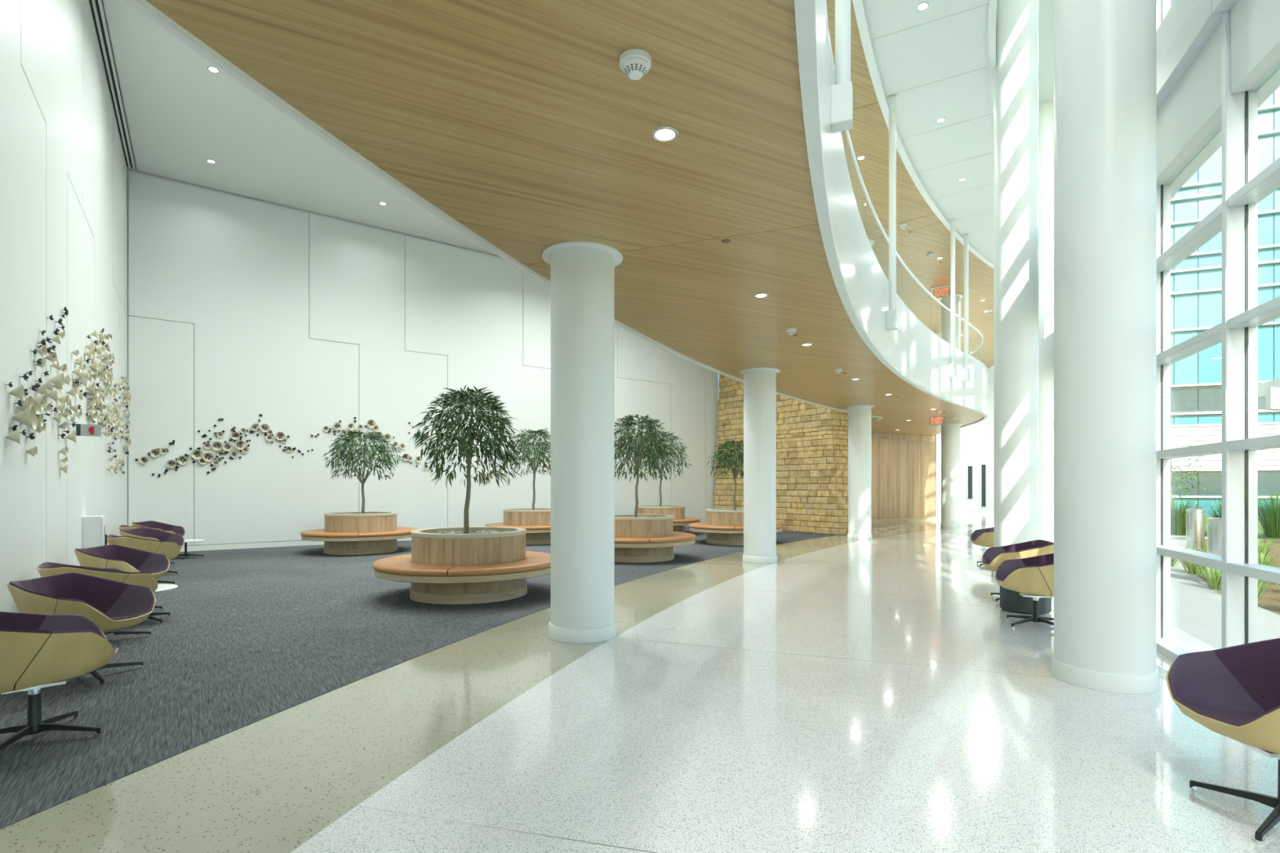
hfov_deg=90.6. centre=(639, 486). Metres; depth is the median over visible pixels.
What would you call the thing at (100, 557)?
cushion
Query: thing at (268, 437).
porcelain bowl
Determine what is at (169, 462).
porcelain bowl
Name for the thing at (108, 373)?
cone
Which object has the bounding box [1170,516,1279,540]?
ground
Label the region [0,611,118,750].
swivel chair
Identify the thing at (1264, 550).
clump
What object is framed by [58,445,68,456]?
cone
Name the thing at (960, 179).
recessed light
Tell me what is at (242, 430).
porcelain bowl
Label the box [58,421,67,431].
cone
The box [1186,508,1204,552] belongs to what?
bin
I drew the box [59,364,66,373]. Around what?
cone
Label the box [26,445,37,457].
cone
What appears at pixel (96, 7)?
ceiling vent
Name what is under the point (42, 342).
flower
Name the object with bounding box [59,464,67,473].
cone
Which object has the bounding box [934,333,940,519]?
wall
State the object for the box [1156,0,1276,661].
window
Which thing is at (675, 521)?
cushion
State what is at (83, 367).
cone
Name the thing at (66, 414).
cone
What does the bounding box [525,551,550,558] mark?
cushion
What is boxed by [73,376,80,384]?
cone
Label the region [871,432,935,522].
wall
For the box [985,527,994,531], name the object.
cushion
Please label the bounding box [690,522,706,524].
cushion
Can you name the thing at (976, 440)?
wall
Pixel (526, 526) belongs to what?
cushion
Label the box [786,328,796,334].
smoke detector
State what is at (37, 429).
cone
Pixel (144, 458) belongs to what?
porcelain bowl
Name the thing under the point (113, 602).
seat cushion
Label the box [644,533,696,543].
cushion
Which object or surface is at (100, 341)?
cone
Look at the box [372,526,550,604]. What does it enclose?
bench
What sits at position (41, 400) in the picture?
cone
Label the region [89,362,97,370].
cone
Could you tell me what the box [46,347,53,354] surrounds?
flower
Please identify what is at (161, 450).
porcelain bowl
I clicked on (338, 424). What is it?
porcelain bowl
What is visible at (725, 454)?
fig tree
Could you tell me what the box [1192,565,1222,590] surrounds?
clump
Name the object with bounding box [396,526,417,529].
cushion
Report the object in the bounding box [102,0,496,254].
ceiling
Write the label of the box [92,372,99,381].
cone
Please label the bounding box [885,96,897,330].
rod
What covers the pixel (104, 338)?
cone
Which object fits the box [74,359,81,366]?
cone
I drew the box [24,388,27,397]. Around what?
flower
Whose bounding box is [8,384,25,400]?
cone
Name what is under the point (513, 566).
cushion
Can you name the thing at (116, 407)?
cone
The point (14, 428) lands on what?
flower
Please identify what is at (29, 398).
cone
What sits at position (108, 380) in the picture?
cone
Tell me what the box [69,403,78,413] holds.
cone
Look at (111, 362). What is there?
cone
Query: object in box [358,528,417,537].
cushion
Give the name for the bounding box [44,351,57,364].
cone
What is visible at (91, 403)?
cone
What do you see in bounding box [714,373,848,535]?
stone wall
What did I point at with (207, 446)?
porcelain bowl
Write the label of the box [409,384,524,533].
fig tree
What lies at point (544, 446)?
fig tree
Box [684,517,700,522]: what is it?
cushion
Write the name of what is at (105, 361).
cone
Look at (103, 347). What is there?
cone
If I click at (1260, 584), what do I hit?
clump
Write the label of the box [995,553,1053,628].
swivel chair
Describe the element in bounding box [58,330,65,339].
cone
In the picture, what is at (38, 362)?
flower
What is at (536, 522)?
bench
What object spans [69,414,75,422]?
cone
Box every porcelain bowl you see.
[139,456,148,463]
[150,448,160,457]
[159,448,167,453]
[166,459,176,467]
[177,455,188,464]
[191,448,204,459]
[198,457,207,464]
[202,452,213,462]
[204,443,211,448]
[211,441,222,450]
[211,459,219,465]
[216,431,223,437]
[217,450,224,457]
[222,442,232,451]
[230,451,238,457]
[231,431,239,439]
[234,440,245,449]
[240,427,246,433]
[241,446,248,453]
[251,424,258,431]
[260,423,270,432]
[265,435,273,440]
[266,429,272,435]
[275,431,284,439]
[285,446,292,452]
[323,426,329,431]
[333,422,342,430]
[340,429,346,435]
[347,423,354,430]
[358,424,363,430]
[367,419,375,427]
[373,425,378,431]
[383,433,391,440]
[392,441,398,447]
[399,443,404,448]
[402,453,408,461]
[415,456,421,462]
[497,468,503,473]
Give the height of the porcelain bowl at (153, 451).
0.180 m
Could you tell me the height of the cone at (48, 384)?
0.113 m
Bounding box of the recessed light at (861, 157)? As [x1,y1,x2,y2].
[856,155,865,159]
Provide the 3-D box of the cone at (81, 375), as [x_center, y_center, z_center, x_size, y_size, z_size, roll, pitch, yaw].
[-6.936,-1.389,7.873,0.084,0.104,0.086,0,0,10]
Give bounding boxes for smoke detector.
[618,48,651,79]
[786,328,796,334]
[834,368,841,373]
[899,222,907,229]
[926,253,933,257]
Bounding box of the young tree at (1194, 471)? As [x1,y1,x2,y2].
[1170,446,1205,508]
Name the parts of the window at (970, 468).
frame, frame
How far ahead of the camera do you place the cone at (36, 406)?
5.61 m
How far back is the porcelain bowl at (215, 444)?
14.25 m
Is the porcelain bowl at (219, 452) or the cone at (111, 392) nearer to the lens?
the cone at (111, 392)
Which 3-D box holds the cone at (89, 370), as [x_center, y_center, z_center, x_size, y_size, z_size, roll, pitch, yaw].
[-7.386,-1.554,8.479,0.063,0.098,0.097,0,0,-44]
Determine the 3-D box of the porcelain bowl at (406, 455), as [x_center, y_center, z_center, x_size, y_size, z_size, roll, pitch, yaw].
[-6.200,-0.785,16.735,0.195,0.190,0.100,0,0,-44]
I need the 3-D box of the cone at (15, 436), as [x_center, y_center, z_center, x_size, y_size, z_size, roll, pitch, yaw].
[-4.951,-0.401,5.036,0.099,0.123,0.101,0,0,10]
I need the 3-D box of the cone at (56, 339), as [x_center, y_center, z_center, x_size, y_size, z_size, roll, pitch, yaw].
[-6.028,-1.531,6.566,0.083,0.102,0.084,0,0,13]
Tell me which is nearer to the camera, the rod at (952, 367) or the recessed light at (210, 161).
the recessed light at (210, 161)
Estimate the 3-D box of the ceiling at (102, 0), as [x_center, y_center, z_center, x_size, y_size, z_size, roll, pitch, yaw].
[0.347,-6.885,12.474,18.940,0.240,14.839,0,0,-37]
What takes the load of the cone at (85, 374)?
attached to the wall at (64, 171)
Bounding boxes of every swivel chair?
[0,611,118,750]
[6,572,155,686]
[35,562,158,638]
[74,544,169,610]
[106,534,180,584]
[118,524,176,564]
[119,527,184,574]
[131,520,185,559]
[970,527,994,567]
[981,539,1053,602]
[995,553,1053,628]
[1165,638,1279,844]
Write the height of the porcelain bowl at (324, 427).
0.138 m
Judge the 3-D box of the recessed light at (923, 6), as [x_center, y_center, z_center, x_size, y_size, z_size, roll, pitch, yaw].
[3.961,-6.733,8.874,0.166,0.010,0.166,0,0,0]
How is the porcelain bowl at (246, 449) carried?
attached to the wall at (241, 308)
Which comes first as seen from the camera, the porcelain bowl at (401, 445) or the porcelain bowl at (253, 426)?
the porcelain bowl at (253, 426)
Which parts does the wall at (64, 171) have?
wall panel, wall panel, wall panel, wall panel, wall panel, wall panel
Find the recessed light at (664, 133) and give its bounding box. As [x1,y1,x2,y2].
[651,126,678,142]
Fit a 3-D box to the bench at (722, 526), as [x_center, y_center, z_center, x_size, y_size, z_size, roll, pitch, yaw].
[2.430,0.997,16.140,2.384,0.848,2.384,0,0,-13]
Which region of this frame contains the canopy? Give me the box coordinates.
[1257,377,1279,410]
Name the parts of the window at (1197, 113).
sill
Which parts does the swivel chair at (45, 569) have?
leg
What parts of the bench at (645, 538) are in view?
bench seat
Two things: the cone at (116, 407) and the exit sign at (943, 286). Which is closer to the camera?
the cone at (116, 407)
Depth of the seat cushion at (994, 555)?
8.19 m
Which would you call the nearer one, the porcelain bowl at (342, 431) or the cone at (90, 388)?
the cone at (90, 388)
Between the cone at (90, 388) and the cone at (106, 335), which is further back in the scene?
the cone at (106, 335)
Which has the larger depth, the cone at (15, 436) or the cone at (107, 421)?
the cone at (107, 421)
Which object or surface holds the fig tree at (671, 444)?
on the bench at (677, 512)
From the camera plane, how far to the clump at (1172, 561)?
11.51 m
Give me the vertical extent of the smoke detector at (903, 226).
0.102 m
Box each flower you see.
[9,425,18,431]
[13,399,22,406]
[18,429,26,435]
[19,373,28,381]
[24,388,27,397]
[25,432,35,440]
[28,385,36,391]
[31,382,40,390]
[33,358,41,366]
[37,338,45,345]
[42,371,48,377]
[44,336,52,342]
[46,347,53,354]
[48,344,56,351]
[54,318,62,325]
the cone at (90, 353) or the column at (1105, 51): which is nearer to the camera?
the column at (1105, 51)
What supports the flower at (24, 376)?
attached to the wall at (64, 171)
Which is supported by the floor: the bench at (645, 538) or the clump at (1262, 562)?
the bench at (645, 538)
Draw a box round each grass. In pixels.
[1170,498,1216,534]
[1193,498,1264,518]
[1257,493,1279,537]
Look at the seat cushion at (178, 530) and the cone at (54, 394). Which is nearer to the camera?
the cone at (54, 394)
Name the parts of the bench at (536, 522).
bench seat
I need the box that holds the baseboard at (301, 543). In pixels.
[180,525,688,551]
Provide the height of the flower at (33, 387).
0.059 m
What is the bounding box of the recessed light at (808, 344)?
[801,343,812,346]
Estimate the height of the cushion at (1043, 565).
0.360 m
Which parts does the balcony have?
handrail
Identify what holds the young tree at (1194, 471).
on the ground at (1260, 535)
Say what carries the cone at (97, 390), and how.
attached to the wall at (64, 171)
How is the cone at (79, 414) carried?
attached to the wall at (64, 171)
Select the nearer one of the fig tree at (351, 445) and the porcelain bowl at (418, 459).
the fig tree at (351, 445)
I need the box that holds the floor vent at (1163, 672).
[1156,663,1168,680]
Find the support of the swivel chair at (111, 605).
on the floor
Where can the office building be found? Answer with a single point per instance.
(1196, 282)
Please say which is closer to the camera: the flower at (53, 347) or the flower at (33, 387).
the flower at (33, 387)
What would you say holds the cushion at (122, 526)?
on the swivel chair at (122, 526)
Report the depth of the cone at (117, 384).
11.39 m
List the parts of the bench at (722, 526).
bench seat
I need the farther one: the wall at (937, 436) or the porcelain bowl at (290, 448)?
the wall at (937, 436)
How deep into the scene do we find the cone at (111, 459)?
10.54 m
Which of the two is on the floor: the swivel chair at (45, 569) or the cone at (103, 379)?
the swivel chair at (45, 569)
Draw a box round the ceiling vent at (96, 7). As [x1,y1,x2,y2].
[88,0,135,169]
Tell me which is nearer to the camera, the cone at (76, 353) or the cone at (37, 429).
the cone at (37, 429)
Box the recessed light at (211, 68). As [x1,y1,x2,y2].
[207,66,219,72]
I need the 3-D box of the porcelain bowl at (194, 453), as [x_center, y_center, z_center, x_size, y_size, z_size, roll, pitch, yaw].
[-9.794,-0.718,14.025,0.235,0.233,0.109,0,0,-30]
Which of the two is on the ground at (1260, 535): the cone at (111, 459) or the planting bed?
the planting bed
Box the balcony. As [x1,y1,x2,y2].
[794,0,987,428]
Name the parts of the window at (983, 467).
frame, frame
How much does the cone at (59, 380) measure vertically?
0.177 m
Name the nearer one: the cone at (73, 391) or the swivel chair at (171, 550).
the cone at (73, 391)
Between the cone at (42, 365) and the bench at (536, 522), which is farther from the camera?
the bench at (536, 522)
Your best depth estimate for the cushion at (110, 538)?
8.67 m
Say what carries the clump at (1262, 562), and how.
on the planting bed
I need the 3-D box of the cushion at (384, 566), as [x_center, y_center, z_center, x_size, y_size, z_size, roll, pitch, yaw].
[-2.834,0.986,7.773,1.677,0.075,0.672,0,0,42]
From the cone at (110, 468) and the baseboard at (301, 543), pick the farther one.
the baseboard at (301, 543)
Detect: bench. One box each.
[300,511,417,555]
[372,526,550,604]
[484,508,550,544]
[614,514,696,562]
[637,505,700,533]
[688,508,782,545]
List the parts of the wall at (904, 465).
skirting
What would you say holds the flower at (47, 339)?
attached to the wall at (64, 171)
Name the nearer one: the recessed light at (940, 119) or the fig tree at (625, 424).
the recessed light at (940, 119)
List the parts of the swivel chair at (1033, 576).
leg, leg, post, swivel plate, leg, leg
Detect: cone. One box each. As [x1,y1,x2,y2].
[6,428,20,444]
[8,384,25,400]
[13,404,36,430]
[17,401,29,411]
[21,395,33,406]
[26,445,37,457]
[28,419,40,433]
[32,394,46,410]
[33,400,39,414]
[35,345,47,357]
[35,359,45,368]
[35,384,48,397]
[36,413,43,426]
[39,422,45,433]
[42,379,53,391]
[43,403,50,413]
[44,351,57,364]
[47,389,57,402]
[48,372,64,390]
[50,360,59,370]
[51,334,61,344]
[52,384,64,391]
[53,414,61,423]
[55,402,64,413]
[57,394,68,406]
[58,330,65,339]
[58,407,71,419]
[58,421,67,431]
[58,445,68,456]
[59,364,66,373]
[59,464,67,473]
[60,457,67,464]
[63,374,71,385]
[65,430,77,442]
[66,396,71,407]
[67,386,78,397]
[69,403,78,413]
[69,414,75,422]
[71,349,79,356]
[72,368,79,377]
[72,381,81,389]
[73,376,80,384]
[73,409,82,419]
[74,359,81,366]
[78,391,83,399]
[79,364,86,372]
[79,371,84,379]
[80,378,87,386]
[83,370,88,379]
[84,342,92,350]
[84,349,93,359]
[85,367,91,374]
[86,384,93,393]
[86,390,93,396]
[86,400,94,408]
[86,408,93,415]
[87,354,93,362]
[87,387,95,397]
[87,415,93,421]
[88,374,93,382]
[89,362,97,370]
[90,330,97,337]
[92,347,97,355]
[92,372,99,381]
[93,413,96,421]
[95,388,98,396]
[96,346,101,355]
[96,366,102,374]
[96,404,104,413]
[97,338,102,346]
[97,393,102,401]
[98,334,106,342]
[99,375,106,382]
[100,370,106,378]
[101,344,105,351]
[101,352,107,359]
[101,428,108,437]
[102,358,108,365]
[102,394,106,402]
[103,402,110,410]
[104,418,109,426]
[105,334,108,342]
[106,369,111,378]
[106,376,111,384]
[106,387,113,395]
[106,465,113,472]
[107,360,114,367]
[107,455,114,462]
[112,404,119,411]
[113,423,119,431]
[114,380,120,387]
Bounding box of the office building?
[1170,86,1279,517]
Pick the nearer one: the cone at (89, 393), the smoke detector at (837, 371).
the cone at (89, 393)
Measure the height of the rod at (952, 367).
3.930 m
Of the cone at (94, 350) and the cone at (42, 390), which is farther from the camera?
the cone at (94, 350)
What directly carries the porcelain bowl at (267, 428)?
attached to the wall at (241, 308)
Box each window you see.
[1156,0,1184,639]
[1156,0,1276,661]
[1212,0,1279,584]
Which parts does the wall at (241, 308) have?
wall panel, wall panel, wall panel, wall panel, wall panel, wall panel, wall panel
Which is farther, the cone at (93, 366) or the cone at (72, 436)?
the cone at (93, 366)
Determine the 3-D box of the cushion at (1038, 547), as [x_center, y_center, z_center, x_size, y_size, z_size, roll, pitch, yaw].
[4.888,0.853,7.889,0.511,0.360,0.621,0,0,15]
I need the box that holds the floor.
[0,511,1279,852]
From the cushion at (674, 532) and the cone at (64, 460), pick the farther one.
the cushion at (674, 532)
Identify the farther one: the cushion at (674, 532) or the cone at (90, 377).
the cushion at (674, 532)
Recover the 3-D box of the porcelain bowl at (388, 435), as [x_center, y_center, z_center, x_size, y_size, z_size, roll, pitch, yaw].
[-6.570,-1.290,16.469,0.182,0.180,0.076,0,0,-31]
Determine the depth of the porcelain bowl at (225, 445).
14.36 m
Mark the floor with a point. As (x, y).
(873, 695)
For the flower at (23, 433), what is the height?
0.056 m
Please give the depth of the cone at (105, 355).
9.84 m
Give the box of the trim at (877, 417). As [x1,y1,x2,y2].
[871,416,882,421]
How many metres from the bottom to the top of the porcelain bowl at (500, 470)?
0.190 m
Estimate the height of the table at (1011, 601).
0.412 m
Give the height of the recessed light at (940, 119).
0.010 m
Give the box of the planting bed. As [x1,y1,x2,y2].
[1180,539,1279,615]
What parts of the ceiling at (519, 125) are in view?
panel, panel, panel, panel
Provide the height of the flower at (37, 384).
0.072 m
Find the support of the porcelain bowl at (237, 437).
attached to the wall at (241, 308)
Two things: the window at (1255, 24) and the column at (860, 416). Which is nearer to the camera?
the window at (1255, 24)
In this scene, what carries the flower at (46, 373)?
attached to the wall at (64, 171)
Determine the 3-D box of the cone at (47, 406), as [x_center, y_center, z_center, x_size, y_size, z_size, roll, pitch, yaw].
[-5.699,-0.757,6.091,0.083,0.103,0.084,0,0,23]
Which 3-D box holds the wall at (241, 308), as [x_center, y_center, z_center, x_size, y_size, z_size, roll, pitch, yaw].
[-4.056,-2.690,18.576,17.250,8.230,0.272,0,0,-37]
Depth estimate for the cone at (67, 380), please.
6.95 m
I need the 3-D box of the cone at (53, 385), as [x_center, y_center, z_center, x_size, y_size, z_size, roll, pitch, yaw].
[-6.065,-1.052,6.593,0.076,0.123,0.125,0,0,-26]
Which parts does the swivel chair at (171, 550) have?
leg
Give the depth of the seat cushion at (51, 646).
3.48 m
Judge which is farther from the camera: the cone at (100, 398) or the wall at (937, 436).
the wall at (937, 436)
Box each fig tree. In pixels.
[322,428,404,514]
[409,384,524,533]
[505,428,550,510]
[614,413,677,517]
[629,430,693,506]
[706,439,743,510]
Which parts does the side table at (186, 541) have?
post, leg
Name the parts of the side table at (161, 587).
leg, leg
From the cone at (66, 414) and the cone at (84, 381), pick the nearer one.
the cone at (66, 414)
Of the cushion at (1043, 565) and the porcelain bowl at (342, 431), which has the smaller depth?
the cushion at (1043, 565)
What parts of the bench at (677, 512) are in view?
bench seat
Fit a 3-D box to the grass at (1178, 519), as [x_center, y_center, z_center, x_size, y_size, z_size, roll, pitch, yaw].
[16.940,0.923,19.904,2.117,1.124,2.115,0,0,19]
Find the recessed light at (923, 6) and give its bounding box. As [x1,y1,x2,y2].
[915,1,928,10]
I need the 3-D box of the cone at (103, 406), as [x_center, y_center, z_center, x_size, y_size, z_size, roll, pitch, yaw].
[-7.978,-1.159,9.392,0.104,0.127,0.102,0,0,11]
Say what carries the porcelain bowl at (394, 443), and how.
attached to the wall at (241, 308)
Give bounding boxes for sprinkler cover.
[721,239,730,243]
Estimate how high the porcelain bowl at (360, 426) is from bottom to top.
0.134 m
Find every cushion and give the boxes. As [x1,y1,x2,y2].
[0,611,51,633]
[8,572,129,613]
[18,614,116,678]
[38,562,128,573]
[58,584,155,620]
[75,544,151,569]
[99,568,153,576]
[106,534,162,542]
[107,552,168,573]
[119,524,162,530]
[120,527,171,541]
[132,520,173,530]
[143,533,183,546]
[151,525,184,536]
[300,530,359,537]
[303,528,324,531]
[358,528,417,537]
[372,558,455,576]
[382,554,411,559]
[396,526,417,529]
[448,558,550,576]
[484,522,503,526]
[490,524,550,529]
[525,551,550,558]
[614,537,649,543]
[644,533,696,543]
[673,519,694,523]
[673,531,690,533]
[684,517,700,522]
[688,524,734,529]
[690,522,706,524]
[734,524,782,530]
[970,528,993,541]
[982,546,1017,564]
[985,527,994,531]
[995,559,1049,589]
[1002,539,1053,559]
[1021,553,1053,575]
[1168,650,1279,726]
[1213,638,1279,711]
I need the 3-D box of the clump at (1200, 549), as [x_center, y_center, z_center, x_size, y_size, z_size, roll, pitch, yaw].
[9.022,1.223,9.908,1.043,0.483,0.958,0,0,35]
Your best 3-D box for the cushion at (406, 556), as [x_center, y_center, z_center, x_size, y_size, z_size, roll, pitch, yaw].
[-2.897,0.986,8.984,0.672,0.075,1.677,0,0,42]
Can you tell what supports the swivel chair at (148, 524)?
on the floor
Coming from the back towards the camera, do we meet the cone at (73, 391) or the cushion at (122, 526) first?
the cushion at (122, 526)
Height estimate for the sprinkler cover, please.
0.008 m
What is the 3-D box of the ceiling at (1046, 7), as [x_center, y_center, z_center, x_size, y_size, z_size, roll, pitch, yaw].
[6.465,-8.975,5.230,6.034,0.200,35.063,0,0,23]
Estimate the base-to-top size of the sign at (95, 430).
0.145 m
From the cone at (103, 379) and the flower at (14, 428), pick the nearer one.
the flower at (14, 428)
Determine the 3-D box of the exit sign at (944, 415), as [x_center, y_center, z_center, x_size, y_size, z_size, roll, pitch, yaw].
[9.200,-2.059,19.620,0.561,0.306,0.085,0,0,26]
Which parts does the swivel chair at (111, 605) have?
leg, swivel plate, leg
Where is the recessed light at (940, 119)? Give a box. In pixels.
[936,117,946,122]
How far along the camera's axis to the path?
7.43 m
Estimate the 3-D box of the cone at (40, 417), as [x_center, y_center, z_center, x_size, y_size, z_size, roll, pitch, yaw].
[-5.475,-0.609,5.744,0.074,0.124,0.124,0,0,-32]
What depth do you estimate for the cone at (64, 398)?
6.78 m
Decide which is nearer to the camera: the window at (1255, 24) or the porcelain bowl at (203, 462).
the window at (1255, 24)
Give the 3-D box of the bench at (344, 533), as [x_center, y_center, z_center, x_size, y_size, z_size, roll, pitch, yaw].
[-6.150,0.997,13.980,2.384,0.848,2.384,0,0,26]
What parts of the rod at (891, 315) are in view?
rod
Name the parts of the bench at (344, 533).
bench seat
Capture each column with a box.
[542,241,622,643]
[739,367,780,563]
[844,239,874,539]
[938,293,963,528]
[992,0,1038,576]
[1038,100,1053,542]
[1050,0,1159,693]
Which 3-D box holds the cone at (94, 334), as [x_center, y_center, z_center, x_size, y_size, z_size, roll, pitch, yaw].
[-7.655,-2.153,8.908,0.085,0.105,0.087,0,0,19]
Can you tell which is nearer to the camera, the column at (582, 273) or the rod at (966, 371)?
the column at (582, 273)
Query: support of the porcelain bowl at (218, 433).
attached to the wall at (241, 308)
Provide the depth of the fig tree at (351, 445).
13.82 m
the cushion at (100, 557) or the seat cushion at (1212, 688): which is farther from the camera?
the cushion at (100, 557)
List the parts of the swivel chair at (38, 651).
leg, leg, swivel plate, post, leg, leg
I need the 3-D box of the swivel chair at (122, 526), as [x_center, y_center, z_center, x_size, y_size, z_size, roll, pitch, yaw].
[-8.778,1.045,11.310,0.650,0.752,0.844,0,0,32]
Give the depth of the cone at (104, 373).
9.73 m
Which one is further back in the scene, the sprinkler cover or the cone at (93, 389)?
the cone at (93, 389)
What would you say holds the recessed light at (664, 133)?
in the ceiling at (519, 125)
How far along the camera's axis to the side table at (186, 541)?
12.60 m
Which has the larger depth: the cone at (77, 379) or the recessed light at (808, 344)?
the recessed light at (808, 344)
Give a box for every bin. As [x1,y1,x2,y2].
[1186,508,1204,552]
[1199,517,1222,585]
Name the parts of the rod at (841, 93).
rod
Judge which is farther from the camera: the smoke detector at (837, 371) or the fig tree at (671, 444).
the fig tree at (671, 444)
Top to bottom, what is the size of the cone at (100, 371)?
0.116 m
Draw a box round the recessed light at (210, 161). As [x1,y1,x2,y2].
[206,159,215,163]
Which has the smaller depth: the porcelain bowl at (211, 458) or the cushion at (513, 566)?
the cushion at (513, 566)
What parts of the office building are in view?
pane, pane, pane, pane, pane, pane, pane, pane, pane, pane, pane, pane, pane, pane, pane, pane, pane, pane, pane, pane, pane, pane, pane, pane, pane, pane, pane, pane, pane, pane, pane, pane, pane, pane, pane, pane, pane, pane, pane, pane, pane, pane, pane, pane, pane, pane, pane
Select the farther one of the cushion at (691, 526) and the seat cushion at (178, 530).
the cushion at (691, 526)
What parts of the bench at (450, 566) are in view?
bench seat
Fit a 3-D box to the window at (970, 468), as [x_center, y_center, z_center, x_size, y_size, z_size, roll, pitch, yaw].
[18.937,-0.290,36.350,0.388,1.930,0.060,0,0,0]
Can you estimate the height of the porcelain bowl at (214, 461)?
0.139 m
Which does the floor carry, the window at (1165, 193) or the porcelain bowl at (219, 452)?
the window at (1165, 193)
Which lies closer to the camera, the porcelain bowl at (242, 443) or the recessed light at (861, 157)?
the recessed light at (861, 157)
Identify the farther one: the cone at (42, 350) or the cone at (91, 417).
the cone at (91, 417)
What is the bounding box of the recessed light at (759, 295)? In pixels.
[753,293,768,297]
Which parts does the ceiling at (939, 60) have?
panel, panel, panel, edge trim, panel, panel, panel, panel, panel, panel, panel, panel, panel, panel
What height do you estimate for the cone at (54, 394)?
0.135 m
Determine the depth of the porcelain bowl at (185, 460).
13.87 m
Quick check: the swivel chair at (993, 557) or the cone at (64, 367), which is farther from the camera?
the swivel chair at (993, 557)
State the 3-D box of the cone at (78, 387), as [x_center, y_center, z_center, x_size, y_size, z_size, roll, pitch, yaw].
[-6.785,-1.228,7.655,0.085,0.103,0.084,0,0,15]
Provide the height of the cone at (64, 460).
0.083 m
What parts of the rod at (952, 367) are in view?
rod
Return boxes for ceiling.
[102,0,137,168]
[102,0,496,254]
[124,0,983,435]
[826,0,997,368]
[1038,0,1053,102]
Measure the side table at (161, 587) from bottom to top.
0.356 m
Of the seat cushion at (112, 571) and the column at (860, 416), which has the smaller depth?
the seat cushion at (112, 571)
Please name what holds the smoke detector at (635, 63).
attached to the ceiling at (519, 125)
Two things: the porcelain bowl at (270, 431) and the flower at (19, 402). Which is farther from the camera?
the porcelain bowl at (270, 431)
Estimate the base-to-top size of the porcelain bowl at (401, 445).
0.148 m
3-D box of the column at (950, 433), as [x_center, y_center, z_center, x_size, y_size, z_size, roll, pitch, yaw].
[10.982,-2.790,22.385,0.772,8.430,0.772,0,0,0]
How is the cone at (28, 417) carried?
attached to the wall at (64, 171)
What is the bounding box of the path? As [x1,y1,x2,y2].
[1170,534,1279,648]
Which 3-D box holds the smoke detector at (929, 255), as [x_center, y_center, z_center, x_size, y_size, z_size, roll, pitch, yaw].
[8.347,-6.658,18.241,0.176,0.094,0.176,0,0,-20]
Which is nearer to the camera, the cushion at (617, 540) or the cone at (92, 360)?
the cone at (92, 360)
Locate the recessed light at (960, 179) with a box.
[958,177,966,181]
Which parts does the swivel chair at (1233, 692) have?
leg, swivel plate, leg, post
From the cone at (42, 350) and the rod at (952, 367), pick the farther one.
the rod at (952, 367)
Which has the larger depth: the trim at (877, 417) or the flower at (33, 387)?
the trim at (877, 417)
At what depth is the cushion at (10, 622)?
3.72 m
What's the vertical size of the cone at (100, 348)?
0.123 m
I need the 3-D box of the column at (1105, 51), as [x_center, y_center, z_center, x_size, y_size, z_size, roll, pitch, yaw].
[3.420,-3.750,4.677,0.649,10.350,0.649,0,0,0]
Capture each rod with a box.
[830,0,852,133]
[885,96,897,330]
[947,219,956,377]
[961,234,969,382]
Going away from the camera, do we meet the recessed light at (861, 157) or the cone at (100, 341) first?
the cone at (100, 341)
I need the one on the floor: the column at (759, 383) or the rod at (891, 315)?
the column at (759, 383)
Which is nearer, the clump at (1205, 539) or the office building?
the clump at (1205, 539)
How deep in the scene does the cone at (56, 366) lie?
6.50 m
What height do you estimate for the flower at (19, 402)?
0.061 m
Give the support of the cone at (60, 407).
attached to the wall at (64, 171)
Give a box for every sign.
[75,423,101,436]
[927,414,946,423]
[930,284,950,296]
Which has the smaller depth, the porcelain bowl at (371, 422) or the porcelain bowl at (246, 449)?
the porcelain bowl at (246, 449)
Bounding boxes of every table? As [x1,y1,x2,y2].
[146,583,177,624]
[177,538,204,559]
[1000,586,1051,614]
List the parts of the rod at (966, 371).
rod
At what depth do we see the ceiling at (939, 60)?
12.34 m
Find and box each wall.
[0,0,127,613]
[126,166,718,546]
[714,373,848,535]
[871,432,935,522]
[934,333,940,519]
[940,368,994,511]
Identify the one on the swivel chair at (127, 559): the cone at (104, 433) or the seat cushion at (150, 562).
the seat cushion at (150, 562)
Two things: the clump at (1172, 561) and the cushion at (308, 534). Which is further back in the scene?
the cushion at (308, 534)
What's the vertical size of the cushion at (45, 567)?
0.360 m
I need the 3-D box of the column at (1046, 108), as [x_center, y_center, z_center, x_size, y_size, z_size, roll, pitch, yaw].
[9.350,-3.750,14.845,0.649,10.350,0.649,0,0,0]
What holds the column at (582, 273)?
on the floor
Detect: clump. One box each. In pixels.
[1170,546,1207,575]
[1170,557,1178,567]
[1188,538,1207,553]
[1192,549,1207,579]
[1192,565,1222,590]
[1211,573,1275,599]
[1257,537,1279,560]
[1257,553,1279,567]
[1260,582,1279,603]
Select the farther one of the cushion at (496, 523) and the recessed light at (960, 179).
the cushion at (496, 523)
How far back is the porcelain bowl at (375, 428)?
16.31 m
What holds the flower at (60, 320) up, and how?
attached to the wall at (64, 171)
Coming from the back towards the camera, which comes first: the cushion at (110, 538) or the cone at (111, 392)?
the cone at (111, 392)
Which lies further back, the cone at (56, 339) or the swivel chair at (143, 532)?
the swivel chair at (143, 532)

